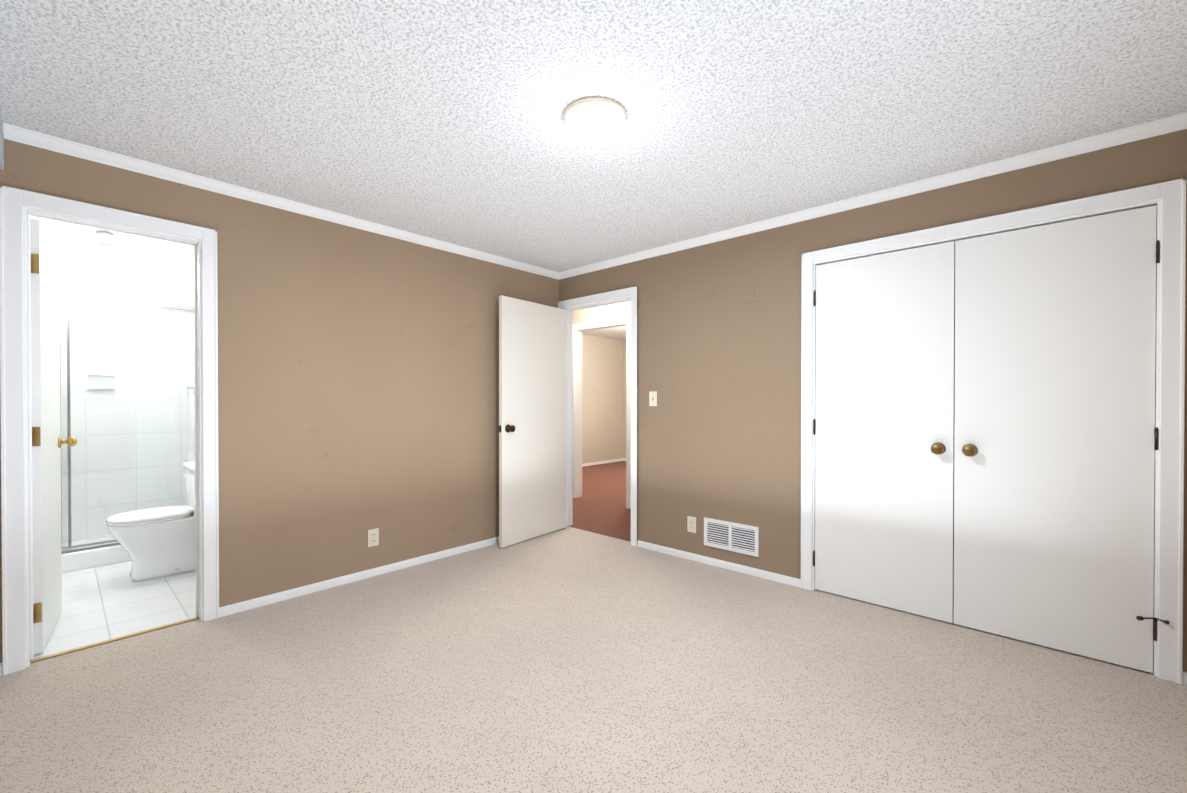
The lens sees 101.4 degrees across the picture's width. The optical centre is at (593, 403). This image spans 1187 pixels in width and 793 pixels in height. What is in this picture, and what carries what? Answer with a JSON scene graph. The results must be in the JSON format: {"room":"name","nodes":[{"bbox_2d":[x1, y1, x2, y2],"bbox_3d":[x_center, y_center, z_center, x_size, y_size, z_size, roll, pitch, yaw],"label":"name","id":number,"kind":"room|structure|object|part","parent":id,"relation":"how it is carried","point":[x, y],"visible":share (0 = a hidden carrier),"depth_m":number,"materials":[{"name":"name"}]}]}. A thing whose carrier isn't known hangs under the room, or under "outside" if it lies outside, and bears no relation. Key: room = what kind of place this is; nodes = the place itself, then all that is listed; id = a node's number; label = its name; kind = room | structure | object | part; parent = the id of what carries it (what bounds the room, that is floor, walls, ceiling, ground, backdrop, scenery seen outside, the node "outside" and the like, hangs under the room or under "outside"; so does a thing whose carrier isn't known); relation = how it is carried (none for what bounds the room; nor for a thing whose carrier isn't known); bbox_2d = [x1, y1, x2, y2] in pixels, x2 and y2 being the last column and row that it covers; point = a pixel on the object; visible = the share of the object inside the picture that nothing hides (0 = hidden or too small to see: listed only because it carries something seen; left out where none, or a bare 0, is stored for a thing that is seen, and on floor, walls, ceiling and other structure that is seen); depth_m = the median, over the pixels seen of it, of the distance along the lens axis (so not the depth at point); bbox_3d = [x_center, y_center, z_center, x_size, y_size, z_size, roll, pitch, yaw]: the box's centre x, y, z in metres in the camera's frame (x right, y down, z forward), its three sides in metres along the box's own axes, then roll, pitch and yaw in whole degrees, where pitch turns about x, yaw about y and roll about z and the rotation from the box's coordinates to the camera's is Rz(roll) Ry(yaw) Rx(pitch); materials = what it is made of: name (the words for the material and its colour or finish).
{"room":"empty bedroom","nodes":[
{"label":"empty bedroom","id":0,"kind":"room"},
{"bbox_2d":[0,110,3,170],"bbox_3d":[-1.316,-1.091,0.582,3.870,0.190,0.594,0,1,42],"label":"ceiling","id":1,"kind":"structure","parent":0,"point":[1,147],"depth_m":2.04,"materials":[{"name":"white paint"}]},
{"bbox_2d":[30,216,193,278],"bbox_3d":[-3.433,-1.183,3.145,2.470,0.100,1.790,0,1,42],"label":"ceiling","id":2,"kind":"structure","parent":0,"point":[138,254],"depth_m":3.68,"materials":[{"name":"white paint"}]},
{"bbox_2d":[91,228,119,255],"bbox_3d":[-3.179,-1.051,3.166,0.132,0.163,0.132,0,1,42],"label":"bathroom ceiling light","id":3,"kind":"object","parent":2,"relation":"attached to","point":[105,242],"visible":0.9,"depth_m":3.13,"materials":[{"name":"white glass"}]},
{"bbox_2d":[34,560,195,658],"bbox_3d":[-3.488,1.196,3.211,2.740,0.060,1.790,0,1,42],"label":"floor","id":4,"kind":"structure","parent":0,"point":[105,602],"depth_m":2.83,"materials":[{"name":"tile"}]},
{"bbox_2d":[60,290,194,572],"bbox_3d":[-3.947,0.160,3.627,0.828,2.008,1.536,0,1,42],"label":"shower enclosure","id":5,"kind":"object","parent":4,"relation":"on","point":[88,553],"visible":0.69,"depth_m":3.52,"materials":[{"name":"white glass"}]},
{"bbox_2d":[105,461,195,581],"bbox_3d":[-2.944,0.796,3.348,0.464,0.738,0.595,0,1,42],"label":"toilet","id":6,"kind":"object","parent":4,"relation":"on","point":[157,542],"visible":0.71,"depth_m":3.24,"materials":[{"name":"white ceramic"}]},
{"bbox_2d":[59,261,187,542],"bbox_3d":[-4.263,-0.024,3.986,0.120,2.370,1.670,0,1,42],"label":"wall","id":7,"kind":"structure","parent":0,"point":[95,280],"depth_m":4.16,"materials":[{"name":"tile"}]},
{"bbox_2d":[187,273,194,460],"bbox_3d":[-2.828,-0.022,3.731,2.350,2.370,0.120,0,1,42],"label":"wall","id":8,"kind":"structure","parent":0,"point":[190,301],"depth_m":4.36,"materials":[{"name":"paint"}]},
{"bbox_2d":[0,139,558,662],"bbox_3d":[-1.681,-0.018,3.158,0.120,2.370,3.910,0,1,42],"label":"wall","id":9,"kind":"structure","parent":0,"point":[358,383],"depth_m":3.09,"materials":[{"name":"beige paint"}]},
{"bbox_2d":[30,218,76,654],"bbox_3d":[-2.780,0.154,2.469,0.173,2.018,0.603,0,1,-42],"label":"bathroom door","id":10,"kind":"structure","parent":9,"relation":"in","point":[48,441],"depth_m":2.35,"materials":[{"name":"white wood"}]},
{"bbox_3d":[-2.948,0.210,2.657,0.173,0.066,0.100,0,1,-42],"label":"knob","id":11,"kind":"part","parent":10,"relation":"part of","materials":[{"name":"gold metal"}]},
{"bbox_2d":[0,185,218,675],"bbox_3d":[-2.345,0.116,2.411,0.141,2.111,0.752,0,1,42],"label":"door frame","id":12,"kind":"structure","parent":9,"relation":"attached to","point":[19,208],"depth_m":2.20,"materials":[{"name":"white wood"}]},
{"bbox_2d":[30,617,198,662],"bbox_3d":[-2.352,1.169,2.424,0.030,0.006,0.600,0,1,42],"label":"trim","id":13,"kind":"structure","parent":9,"relation":"attached to","point":[108,641],"depth_m":2.39,"materials":[{"name":"gold metal"}]},
{"bbox_2d":[3,123,558,279],"bbox_3d":[-1.619,-1.178,3.093,0.048,0.050,3.910,0,1,42],"label":"crown molding","id":14,"kind":"structure","parent":9,"relation":"attached to","point":[13,133],"depth_m":2.68,"materials":[{"name":"white wood"}]},
{"bbox_2d":[219,537,498,616],"bbox_3d":[-1.185,1.138,3.614,0.012,0.052,2.579,0,1,42],"label":"baseboard","id":15,"kind":"structure","parent":9,"relation":"attached to","point":[326,584],"depth_m":3.14,"materials":[{"name":"white wood"}]},
{"bbox_2d":[368,528,378,546],"bbox_3d":[-1.487,0.906,3.282,0.007,0.116,0.072,0,1,42],"label":"electrical outlet plate","id":16,"kind":"object","parent":9,"relation":"attached to","point":[373,537],"visible":1,"depth_m":3.28,"materials":[{"name":"beige plastic"}]},
{"bbox_2d":[498,295,565,547],"bbox_3d":[-0.504,0.143,4.204,0.173,2.018,0.798,0,0,37],"label":"bedroom door","id":17,"kind":"structure","parent":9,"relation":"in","point":[532,420],"depth_m":4.14,"materials":[{"name":"white wood"}]},
{"bbox_3d":[-0.716,0.202,3.926,0.173,0.066,0.100,0,0,37],"label":"knob","id":18,"kind":"part","parent":17,"relation":"part of","materials":[{"name":"brown metal"}]},
{"bbox_2d":[0,526,1186,792],"bbox_3d":[-0.200,1.206,1.784,4.050,0.060,4.090,0,1,42],"label":"floor carpet","id":19,"kind":"object","parent":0,"point":[568,660],"visible":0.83,"depth_m":1.94,"materials":[{"name":"beige carpet"}]},
{"bbox_2d":[0,0,1186,339],"bbox_3d":[0.248,-1.261,4.303,6.790,0.100,8.450,0,1,42],"label":"ceiling","id":20,"kind":"structure","parent":0,"point":[440,120],"depth_m":1.89,"materials":[{"name":"white paint"}]},
{"bbox_2d":[564,97,626,146],"bbox_3d":[0.007,-1.143,2.019,0.262,0.103,0.262,0,1,42],"label":"dome ceiling light","id":21,"kind":"object","parent":20,"relation":"attached to","point":[595,121],"visible":1,"depth_m":1.94,"materials":[{"name":"beige glass"}]},
{"bbox_2d":[573,301,630,323],"bbox_3d":[-0.126,-0.037,5.885,4.120,2.370,0.120,0,1,42],"label":"wall","id":22,"kind":"structure","parent":0,"point":[616,310],"depth_m":5.59,"materials":[{"name":"paint"}]},
{"bbox_2d":[573,316,630,508],"bbox_3d":[0.111,0.094,5.671,0.942,2.111,0.160,0,1,42],"label":"door frame","id":23,"kind":"structure","parent":22,"relation":"attached to","point":[578,328],"depth_m":5.89,"materials":[{"name":"white wood"}]},
{"bbox_2d":[582,334,622,463],"bbox_3d":[-0.517,-0.053,8.432,0.120,2.370,3.130,0,1,42],"label":"wall","id":24,"kind":"structure","parent":0,"point":[602,398],"depth_m":9.09,"materials":[{"name":"paint"}]},
{"bbox_2d":[582,458,622,466],"bbox_3d":[-0.475,1.106,8.388,0.012,0.052,3.110,0,1,42],"label":"baseboard","id":25,"kind":"structure","parent":24,"relation":"attached to","point":[621,459],"depth_m":9.09,"materials":[{"name":"white wood"}]},
{"bbox_2d":[623,340,625,457],"bbox_3d":[2.056,-0.053,8.293,4.120,2.370,0.120,0,1,42],"label":"wall","id":26,"kind":"structure","parent":0,"point":[624,398],"depth_m":9.53,"materials":[{"name":"paint"}]},
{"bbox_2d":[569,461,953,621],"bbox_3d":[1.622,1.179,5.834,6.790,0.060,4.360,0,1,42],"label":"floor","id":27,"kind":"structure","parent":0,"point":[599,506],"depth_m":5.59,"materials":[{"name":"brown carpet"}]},
{"bbox_2d":[559,129,1186,671],"bbox_3d":[0.158,-0.025,4.211,6.790,2.370,0.120,0,1,42],"label":"wall","id":28,"kind":"structure","parent":0,"point":[719,367],"depth_m":3.31,"materials":[{"name":"beige paint"}]},
{"bbox_2d":[558,286,637,546],"bbox_3d":[0.061,0.103,4.299,0.923,2.111,0.160,0,1,42],"label":"door frame","id":29,"kind":"structure","parent":28,"relation":"attached to","point":[569,306],"depth_m":4.15,"materials":[{"name":"white wood"}]},
{"bbox_2d":[649,391,656,405],"bbox_3d":[0.466,-0.038,3.836,0.072,0.116,0.019,0,1,42],"label":"switch plate","id":30,"kind":"object","parent":28,"relation":"attached to","point":[652,398],"visible":1,"depth_m":3.84,"materials":[{"name":"beige plastic"}]},
{"bbox_2d":[687,516,695,532],"bbox_3d":[0.730,0.899,3.612,0.072,0.116,0.007,0,1,42],"label":"outlet","id":31,"kind":"object","parent":28,"relation":"attached to","point":[691,524],"visible":1,"depth_m":3.61,"materials":[{"name":"beige plastic"}]},
{"bbox_2d":[637,540,800,587],"bbox_3d":[0.837,1.138,3.513,1.293,0.052,0.012,0,1,42],"label":"baseboard","id":32,"kind":"structure","parent":28,"relation":"attached to","point":[792,581],"depth_m":3.43,"materials":[{"name":"white wood"}]},
{"bbox_2d":[704,517,758,556],"bbox_3d":[0.958,0.930,3.403,0.410,0.200,0.010,0,1,42],"label":"air vent","id":33,"kind":"object","parent":28,"relation":"in","point":[734,537],"visible":1,"depth_m":3.39,"materials":[{"name":"white metal"}]},
{"bbox_2d":[559,112,1186,279],"bbox_3d":[1.094,-1.179,3.241,3.750,0.050,0.048,0,1,42],"label":"crown molding","id":34,"kind":"structure","parent":28,"relation":"attached to","point":[1174,123],"depth_m":2.59,"materials":[{"name":"white wood"}]},
{"bbox_2d":[813,241,954,622],"bbox_3d":[1.626,0.152,2.785,0.707,2.018,0.104,0,1,42],"label":"closet door","id":35,"kind":"structure","parent":28,"relation":"in","point":[883,426],"depth_m":2.77,"materials":[{"name":"white wood"}]},
{"bbox_3d":[1.849,0.240,2.580,0.100,0.066,0.098,0,1,42],"label":"knob","id":36,"kind":"part","parent":35,"relation":"part of","materials":[{"name":"gold metal"}]},
{"bbox_2d":[801,178,1185,684],"bbox_3d":[1.930,0.115,2.593,1.552,2.111,0.141,0,1,42],"label":"trim","id":37,"kind":"structure","parent":28,"relation":"attached to","point":[1168,198],"depth_m":2.08,"materials":[{"name":"white wood"}]},
{"bbox_2d":[954,205,1169,672],"bbox_3d":[2.162,0.155,2.299,0.739,2.018,0.104,0,1,42],"label":"closet door","id":38,"kind":"structure","parent":28,"relation":"in","point":[1056,438],"depth_m":2.29,"materials":[{"name":"white wood"}]},
{"bbox_3d":[1.924,0.241,2.512,0.100,0.066,0.098,0,1,42],"label":"knob","id":39,"kind":"part","parent":38,"relation":"part of","materials":[{"name":"gold metal"}]}
]}

